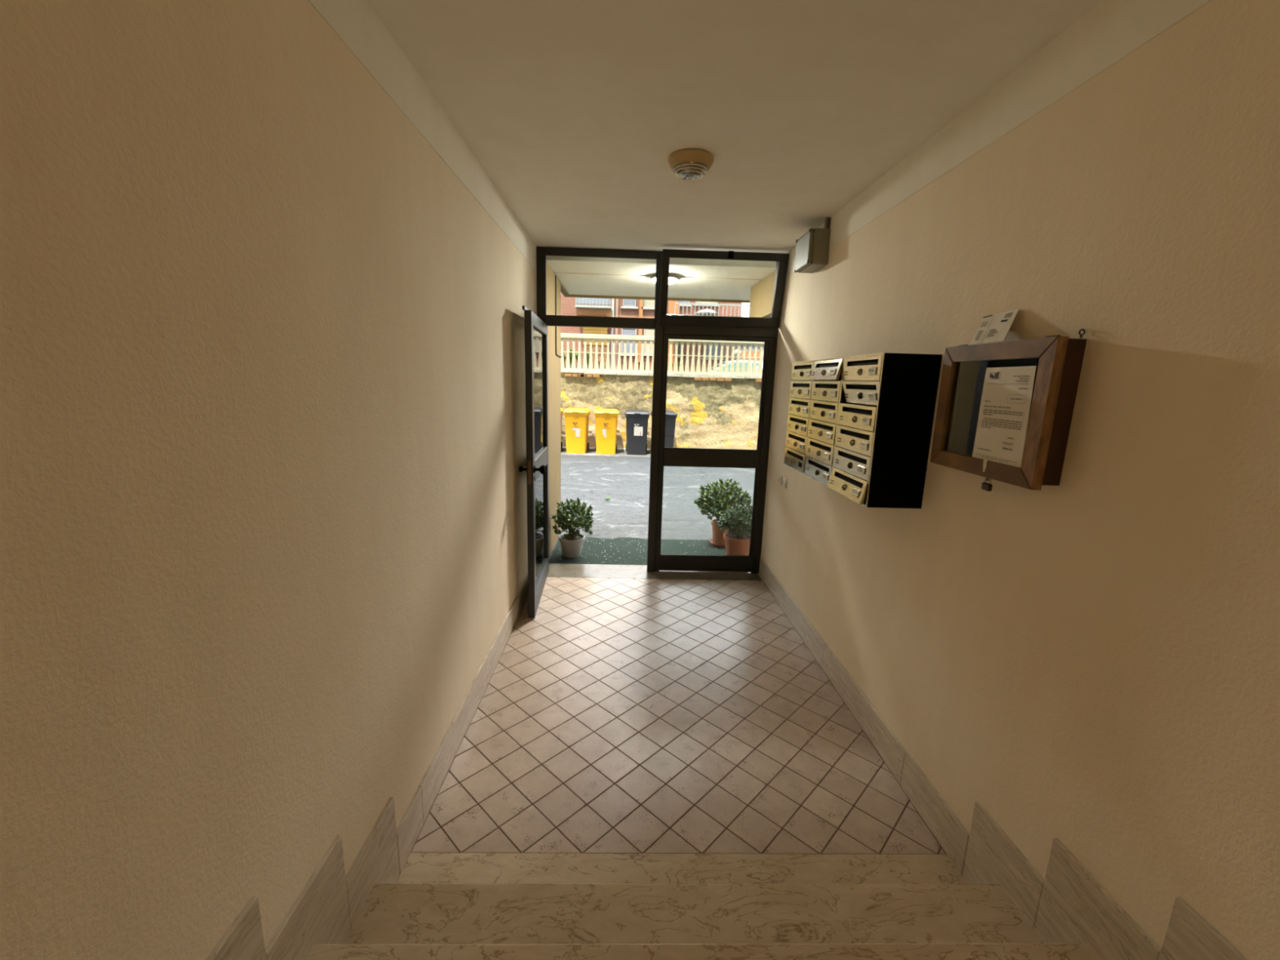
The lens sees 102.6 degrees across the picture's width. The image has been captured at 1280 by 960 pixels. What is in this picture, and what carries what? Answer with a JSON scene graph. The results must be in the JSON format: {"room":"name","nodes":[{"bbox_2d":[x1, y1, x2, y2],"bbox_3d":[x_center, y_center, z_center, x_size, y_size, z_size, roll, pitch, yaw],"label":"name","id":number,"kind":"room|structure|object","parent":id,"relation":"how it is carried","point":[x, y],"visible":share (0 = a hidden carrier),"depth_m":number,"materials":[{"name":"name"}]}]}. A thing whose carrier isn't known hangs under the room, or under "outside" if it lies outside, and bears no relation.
{"room":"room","nodes":[
{"label":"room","id":0,"kind":"room"},
{"bbox_2d":[0,0,537,959],"bbox_3d":[-0.891,-0.628,0.768,0.252,4.900,7.220,1,11,-2],"label":"wall","id":1,"kind":"structure","parent":0,"point":[263,500],"depth_m":0.97,"materials":[{"name":"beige paint"}]},
{"bbox_2d":[205,573,528,959],"bbox_3d":[-0.821,0.633,1.896,0.012,1.396,5.252,1,11,-2],"label":"baseboard","id":2,"kind":"structure","parent":1,"relation":"attached to","point":[329,905],"depth_m":1.47,"materials":[{"name":"grey stone"}]},
{"bbox_2d":[558,533,585,557],"bbox_3d":[-0.669,0.645,5.038,0.260,0.190,0.260,1,11,-2],"label":"pot","id":3,"kind":"object","parent":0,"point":[571,547],"depth_m":4.96,"materials":[{"name":"white ceramic"}]},
{"bbox_2d":[546,563,762,581],"bbox_3d":[0.090,0.892,4.668,1.976,0.120,0.335,1,11,-2],"label":"threshold","id":4,"kind":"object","parent":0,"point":[556,570],"depth_m":4.62,"materials":[{"name":"stone"}]},
{"bbox_2d":[536,246,778,573],"bbox_3d":[0.129,-0.511,4.420,2.000,2.730,0.055,1,11,-2],"label":"door frame","id":5,"kind":"structure","parent":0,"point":[661,456],"depth_m":4.41,"materials":[{"name":"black metal"}]},
{"bbox_2d":[519,305,549,617],"bbox_3d":[-0.767,-0.154,3.951,0.183,2.142,0.976,1,11,-4],"label":"door","id":6,"kind":"structure","parent":5,"relation":"attached to","point":[535,330],"depth_m":3.78,"materials":[{"name":"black metal"}]},
{"bbox_2d":[658,248,789,328],"bbox_3d":[0.661,-1.525,4.101,0.987,0.555,0.196,1,11,-2],"label":"window","id":7,"kind":"structure","parent":5,"relation":"attached to","point":[773,322],"depth_m":4.10,"materials":[{"name":"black metal"}]},
{"bbox_2d":[410,577,946,854],"bbox_3d":[0.127,1.208,3.054,2.000,0.120,2.955,1,11,-2],"label":"floor","id":8,"kind":"structure","parent":0,"point":[651,716],"depth_m":2.45,"materials":[{"name":"tile"}]},
{"bbox_2d":[305,853,1102,959],"bbox_3d":[0.222,1.197,-0.332,2.000,1.261,4.290,1,11,-2],"label":"staircase","id":9,"kind":"structure","parent":8,"relation":"on","point":[441,906],"depth_m":1.53,"materials":[{"name":"beige stone"}]},
{"bbox_2d":[368,0,1102,253],"bbox_3d":[0.217,-1.592,2.175,2.500,0.250,4.200,1,11,-2],"label":"ceiling","id":10,"kind":"structure","parent":0,"point":[575,112],"depth_m":1.86,"materials":[{"name":"paint"}]},
{"bbox_2d":[667,148,714,181],"bbox_3d":[0.238,-1.466,2.414,0.215,0.088,0.215,1,11,-2],"label":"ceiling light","id":11,"kind":"object","parent":10,"relation":"attached to","point":[688,164],"visible":1,"depth_m":2.35,"materials":[{"name":"brown plastic"}]},
{"bbox_2d":[758,0,1279,959],"bbox_3d":[1.355,-0.576,0.831,0.252,4.900,7.220,1,11,-2],"label":"wall","id":12,"kind":"structure","parent":0,"point":[1091,660],"depth_m":1.33,"materials":[{"name":"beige paint"}]},
{"bbox_2d":[777,474,782,485],"bbox_3d":[1.120,-0.001,4.106,0.014,0.072,0.087,1,11,-2],"label":"plate","id":13,"kind":"object","parent":12,"relation":"attached to","point":[780,477],"visible":1,"depth_m":4.09,"materials":[{"name":"beige plastic"}]},
{"bbox_2d":[782,477,786,488],"bbox_3d":[1.124,0.022,3.988,0.011,0.072,0.080,1,11,-2],"label":"plate","id":14,"kind":"object","parent":12,"relation":"attached to","point":[784,480],"visible":1,"depth_m":3.97,"materials":[{"name":"beige"}]},
{"bbox_2d":[783,360,814,474],"bbox_3d":[1.042,-0.375,3.026,0.248,0.628,0.384,1,11,-2],"label":"mailboxes","id":15,"kind":"object","parent":12,"relation":"attached to","point":[801,387],"visible":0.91,"depth_m":3.01,"materials":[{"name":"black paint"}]},
{"bbox_2d":[793,217,831,273],"bbox_3d":[1.117,-1.520,3.331,0.134,0.281,0.274,1,11,-2],"label":"junction box","id":16,"kind":"object","parent":12,"relation":"attached to","point":[812,248],"visible":1,"depth_m":3.22,"materials":[{"name":"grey plastic"}]},
{"bbox_2d":[804,356,844,486],"bbox_3d":[1.043,-0.301,2.650,0.263,0.628,0.384,1,11,-2],"label":"mailboxes","id":17,"kind":"object","parent":12,"relation":"attached to","point":[826,375],"visible":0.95,"depth_m":2.63,"materials":[{"name":"black paint"}]},
{"bbox_2d":[826,352,942,508],"bbox_3d":[1.052,-0.228,2.274,0.262,0.628,0.384,1,11,-2],"label":"mailboxes","id":18,"kind":"object","parent":12,"relation":"attached to","point":[887,401],"visible":1,"depth_m":2.11,"materials":[{"name":"black paint"}]},
{"bbox_2d":[759,556,1248,959],"bbox_3d":[1.165,0.680,1.952,0.012,1.396,5.252,1,11,-2],"label":"baseboard","id":19,"kind":"structure","parent":12,"relation":"attached to","point":[1070,905],"depth_m":1.54,"materials":[{"name":"grey stone"}]},
{"bbox_2d":[929,328,1087,489],"bbox_3d":[1.155,-0.230,1.661,0.090,0.459,0.499,1,11,-2],"label":"notice board","id":20,"kind":"object","parent":12,"relation":"attached to","point":[1057,359],"visible":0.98,"depth_m":1.50,"materials":[{"name":"brown wood"}]},
{"bbox_2d":[981,477,992,491],"bbox_3d":[1.128,0.011,1.665,0.014,0.047,0.036,1,11,-2],"label":"padlock","id":21,"kind":"object","parent":20,"relation":"hanging from","point":[987,486],"visible":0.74,"depth_m":1.66,"materials":[{"name":"grey metal"}]},
{"bbox_2d":[969,308,1018,344],"bbox_3d":[1.167,-0.505,1.696,0.064,0.105,0.202,1,11,-2],"label":"leaflet","id":22,"kind":"object","parent":20,"relation":"on","point":[994,327],"visible":1,"depth_m":1.69,"materials":[{"name":"white paper"}]},
{"bbox_2d":[973,312,1013,340],"bbox_3d":[1.166,-0.508,1.708,0.054,0.087,0.137,1,11,-2],"label":"print","id":23,"kind":"object","parent":22,"relation":"attached to","point":[991,327],"depth_m":1.70,"materials":[{"name":"grey paper"}]},
{"bbox_2d":[982,315,1007,322],"bbox_3d":[1.186,-0.538,1.713,0.009,0.032,0.149,3,11,7],"label":"print","id":24,"kind":"object","parent":22,"relation":"on","point":[991,318],"depth_m":1.71,"materials":[{"name":"black"}]},
{"bbox_2d":[972,365,1035,471],"bbox_3d":[1.115,-0.182,1.590,0.012,0.330,0.218,1,11,-2],"label":"letter","id":25,"kind":"object","parent":20,"relation":"attached to","point":[1006,393],"visible":1,"depth_m":1.58,"materials":[{"name":"white paper"}]},
{"bbox_3d":[1.329,-8.321,3.830,32.000,12.850,2.380,1,11,-2],"label":"wall","id":26,"kind":"structure","parent":0,"visible":0},
{"bbox_2d":[546,255,776,302],"bbox_3d":[1.230,-2.131,5.263,4.230,0.330,2.020,1,11,-2],"label":"soffit","id":27,"kind":"structure","parent":26,"relation":"attached to","point":[706,280],"depth_m":5.02,"materials":[{"name":"white paint"}]},
{"bbox_2d":[650,273,679,284],"bbox_3d":[0.238,-1.924,4.934,0.280,0.068,0.280,1,11,-2],"label":"lamp","id":28,"kind":"object","parent":27,"relation":"attached to","point":[673,278],"visible":0.51,"depth_m":4.86,"materials":[{"name":"white glass"}]},
{"bbox_2d":[653,277,676,284],"bbox_3d":[0.238,-1.910,4.937,0.226,0.040,0.226,1,11,-2],"label":"diffuser","id":29,"kind":"object","parent":28,"relation":"attached to","point":[671,280],"depth_m":4.88,"materials":[{"name":"white glass"}]},
{"bbox_2d":[748,270,775,317],"bbox_3d":[1.286,-1.736,4.888,0.220,0.360,1.130,1,11,-2],"label":"wall","id":30,"kind":"structure","parent":27,"relation":"attached to","point":[762,294],"depth_m":4.90,"materials":[{"name":"beige paint"}]},
{"label":"outside","id":31,"kind":"structure","parent":0,"visible":0},
{"bbox_3d":[5.358,-6.333,37.122,54.000,0.300,48.140,1,11,-2],"label":"street","id":32,"kind":"object","parent":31,"visible":0},
{"bbox_2d":[560,292,749,372],"bbox_3d":[-4.514,-6.965,23.794,17.497,5.480,9.600,1,11,-2],"label":"apartment block","id":33,"kind":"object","parent":32,"relation":"on","point":[570,306],"visible":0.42,"depth_m":20.71,"materials":[{"name":"red brick"}]},
{"bbox_2d":[582,327,607,345],"bbox_3d":[-1.810,-6.057,20.747,0.983,1.172,0.070,1,11,-2],"label":"roller blind","id":34,"kind":"object","parent":33,"relation":"hanging from","point":[597,331],"depth_m":20.73,"materials":[{"name":"yellow plastic"}]},
{"bbox_2d":[622,328,635,352],"bbox_3d":[-0.454,-5.660,20.864,0.512,0.954,0.025,1,11,-2],"label":"blind","id":35,"kind":"object","parent":33,"relation":"hanging from","point":[625,331],"depth_m":20.86,"materials":[{"name":"grey plastic"}]},
{"bbox_2d":[623,298,635,305],"bbox_3d":[-0.415,-7.336,20.537,0.432,0.677,0.025,1,11,-2],"label":"blind","id":36,"kind":"object","parent":33,"relation":"hanging from","point":[626,301],"depth_m":20.57,"materials":[{"name":"grey"}]},
{"bbox_2d":[644,328,654,352],"bbox_3d":[0.409,-5.666,20.883,0.423,0.957,0.025,1,11,-2],"label":"blind","id":37,"kind":"object","parent":33,"relation":"hanging from","point":[650,332],"depth_m":20.83,"materials":[{"name":"brown"}]},
{"bbox_2d":[644,299,654,306],"bbox_3d":[0.419,-7.328,20.558,0.440,0.709,0.025,1,11,-2],"label":"blind","id":38,"kind":"object","parent":33,"relation":"hanging from","point":[647,302],"depth_m":20.59,"materials":[{"name":"brown"}]},
{"bbox_2d":[677,342,679,354],"bbox_3d":[1.536,-5.595,20.923,0.206,0.935,0.025,1,11,-2],"label":"blind","id":39,"kind":"object","parent":33,"relation":"hanging from","point":[678,346],"depth_m":20.96,"materials":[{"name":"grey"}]},
{"bbox_2d":[695,308,718,315],"bbox_3d":[2.606,-6.367,19.999,0.850,0.589,0.850,6,12,20],"label":"parasol","id":40,"kind":"object","parent":33,"relation":"on","point":[704,310],"visible":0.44,"depth_m":19.89,"materials":[{"name":"white fabric"}]},
{"bbox_2d":[697,301,716,303],"bbox_3d":[2.688,-7.342,20.608,0.802,0.445,0.025,1,11,-2],"label":"blind","id":41,"kind":"object","parent":33,"relation":"hanging from","point":[699,302],"depth_m":20.63,"materials":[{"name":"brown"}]},
{"bbox_2d":[706,342,720,355],"bbox_3d":[2.986,-5.340,21.007,0.662,0.578,0.025,1,11,-2],"label":"blind","id":42,"kind":"object","parent":33,"relation":"hanging from","point":[708,346],"depth_m":21.00,"materials":[{"name":"grey"}]},
{"bbox_2d":[706,360,763,373],"bbox_3d":[3.398,-3.570,18.323,4.120,1.360,1.710,1,11,-2],"label":"car","id":43,"kind":"object","parent":32,"relation":"on","point":[735,361],"visible":0.02,"depth_m":17.50,"materials":[{"name":"silver metal"}]},
{"bbox_2d":[733,349,741,365],"bbox_3d":[2.598,-2.782,13.872,0.190,1.470,0.190,1,11,-2],"label":"globe lamp","id":44,"kind":"object","parent":32,"relation":"on","point":[735,350],"visible":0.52,"depth_m":13.70,"materials":[{"name":"white glass"}]},
{"bbox_2d":[740,344,764,360],"bbox_3d":[10.217,-7.402,33.989,9.482,3.271,6.500,1,11,-2],"label":"house","id":45,"kind":"structure","parent":32,"relation":"on","point":[747,346],"depth_m":30.83,"materials":[{"name":"orange paint"}]},
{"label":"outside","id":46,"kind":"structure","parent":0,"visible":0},
{"bbox_2d":[549,448,755,559],"bbox_3d":[0.987,0.189,8.983,32.000,0.300,8.360,1,11,-2],"label":"ground","id":47,"kind":"structure","parent":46,"point":[590,477],"depth_m":8.11,"materials":[{"name":"grey asphalt"}]},
{"bbox_2d":[546,261,560,555],"bbox_3d":[-2.374,-0.529,5.034,3.030,2.990,1.180,1,11,-2],"label":"wall","id":48,"kind":"structure","parent":47,"relation":"on","point":[553,361],"depth_m":5.09,"materials":[{"name":"beige paint"}]},
{"bbox_2d":[555,275,561,357],"bbox_3d":[-0.830,-1.649,5.234,0.015,0.762,0.407,1,11,-2],"label":"pipe","id":49,"kind":"object","parent":48,"relation":"attached to","point":[555,275],"visible":1,"depth_m":5.03,"materials":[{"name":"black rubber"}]},
{"bbox_2d":[560,408,563,449],"bbox_3d":[-2.126,-1.190,12.130,0.580,1.025,0.778,1,11,-4],"label":"wheelie bin","id":50,"kind":"object","parent":47,"relation":"on","point":[562,409],"visible":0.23,"depth_m":12.29,"materials":[{"name":"yellow plastic"}]},
{"bbox_2d":[563,408,591,453],"bbox_3d":[-1.488,-1.175,12.148,0.580,1.025,0.778,2,11,-1],"label":"wheelie bin","id":51,"kind":"object","parent":47,"relation":"on","point":[576,420],"visible":1,"depth_m":11.86,"materials":[{"name":"yellow plastic"}]},
{"bbox_2d":[593,408,618,454],"bbox_3d":[-0.797,-1.159,12.168,0.580,1.025,0.778,1,11,-3],"label":"wheelie bin","id":52,"kind":"object","parent":47,"relation":"on","point":[606,420],"visible":1,"depth_m":11.87,"materials":[{"name":"yellow plastic"}]},
{"bbox_2d":[562,446,650,451],"bbox_3d":[0.900,-0.728,12.848,22.000,0.055,0.320,1,11,-2],"label":"curb","id":53,"kind":"object","parent":47,"relation":"on","point":[563,447],"depth_m":12.65,"materials":[{"name":"grey concrete"}]},
{"bbox_2d":[624,409,649,455],"bbox_3d":[-0.075,-1.142,12.188,0.580,1.025,0.778,2,11,-1],"label":"wheelie bin","id":54,"kind":"object","parent":47,"relation":"on","point":[637,420],"visible":1,"depth_m":11.88,"materials":[{"name":"plastic"}]},
{"bbox_2d":[549,537,749,564],"bbox_3d":[0.202,0.728,5.263,2.150,0.020,0.870,1,11,-2],"label":"doormat","id":55,"kind":"object","parent":47,"relation":"on","point":[620,550],"visible":0.52,"depth_m":5.26,"materials":[{"name":"green carpet"}]},
{"bbox_2d":[551,497,594,557],"bbox_3d":[-0.650,0.455,4.992,0.426,0.581,0.434,-4,12,-28],"label":"potted jade","id":56,"kind":"object","parent":55,"relation":"on","point":[571,542],"visible":1,"depth_m":4.93,"materials":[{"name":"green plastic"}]},
{"bbox_2d":[693,477,752,546],"bbox_3d":[0.887,0.336,5.474,0.647,0.716,0.489,1,11,-2],"label":"potted jade","id":57,"kind":"object","parent":55,"relation":"on","point":[723,500],"visible":0.82,"depth_m":5.37,"materials":[{"name":"plant"}]},
{"bbox_2d":[711,519,728,544],"bbox_3d":[0.865,0.559,5.495,0.216,0.245,0.213,1,11,-2],"label":"pot","id":58,"kind":"object","parent":57,"relation":"on","point":[717,535],"depth_m":5.43,"materials":[{"name":"ceramic"}]},
{"bbox_2d":[715,503,752,555],"bbox_3d":[1.002,0.513,5.043,0.523,0.541,0.363,1,11,-2],"label":"potted shrub","id":59,"kind":"object","parent":55,"relation":"on","point":[737,539],"visible":0.76,"depth_m":4.96,"materials":[{"name":"green plant"}]},
{"bbox_2d":[723,531,750,555],"bbox_3d":[0.969,0.659,5.089,0.296,0.235,0.296,1,11,-2],"label":"pot","id":60,"kind":"object","parent":59,"relation":"on","point":[736,544],"depth_m":4.99,"materials":[{"name":"ceramic"}]},
{"bbox_2d":[560,369,761,449],"bbox_3d":[0.976,-1.708,13.035,22.115,1.970,0.680,1,11,-2],"label":"wall","id":61,"kind":"structure","parent":47,"relation":"on","point":[713,411],"depth_m":12.72,"materials":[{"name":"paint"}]},
{"bbox_2d":[568,347,572,368],"bbox_3d":[-1.749,-3.040,12.858,0.204,0.568,0.229,1,11,-2],"label":"agave","id":62,"kind":"object","parent":61,"relation":"on","point":[570,350],"visible":0.34,"depth_m":12.79,"materials":[{"name":"green plant"}]},
{"bbox_2d":[574,352,582,368],"bbox_3d":[-1.552,-2.989,12.848,0.208,0.484,0.201,1,11,-2],"label":"agave","id":63,"kind":"object","parent":61,"relation":"on","point":[576,353],"visible":0.27,"depth_m":12.80,"materials":[{"name":"green plant"}]},
{"bbox_2d":[586,350,589,368],"bbox_3d":[-1.315,-2.994,12.841,0.200,0.509,0.204,1,11,-2],"label":"agave","id":64,"kind":"object","parent":61,"relation":"on","point":[587,353],"visible":0.41,"depth_m":12.80,"materials":[{"name":"green plant"}]},
{"bbox_2d":[560,333,764,375],"bbox_3d":[0.562,-3.073,12.595,11.400,0.865,0.160,1,11,-2],"label":"fence","id":65,"kind":"object","parent":61,"relation":"on","point":[567,336],"visible":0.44,"depth_m":12.57,"materials":[{"name":"beige concrete"}]},
{"bbox_2d":[649,410,677,449],"bbox_3d":[0.546,-1.127,12.205,0.580,1.025,0.778,1,11,-5],"label":"wheelie bin","id":66,"kind":"object","parent":47,"relation":"on","point":[671,416],"visible":0.41,"depth_m":11.89,"materials":[{"name":"plastic"}]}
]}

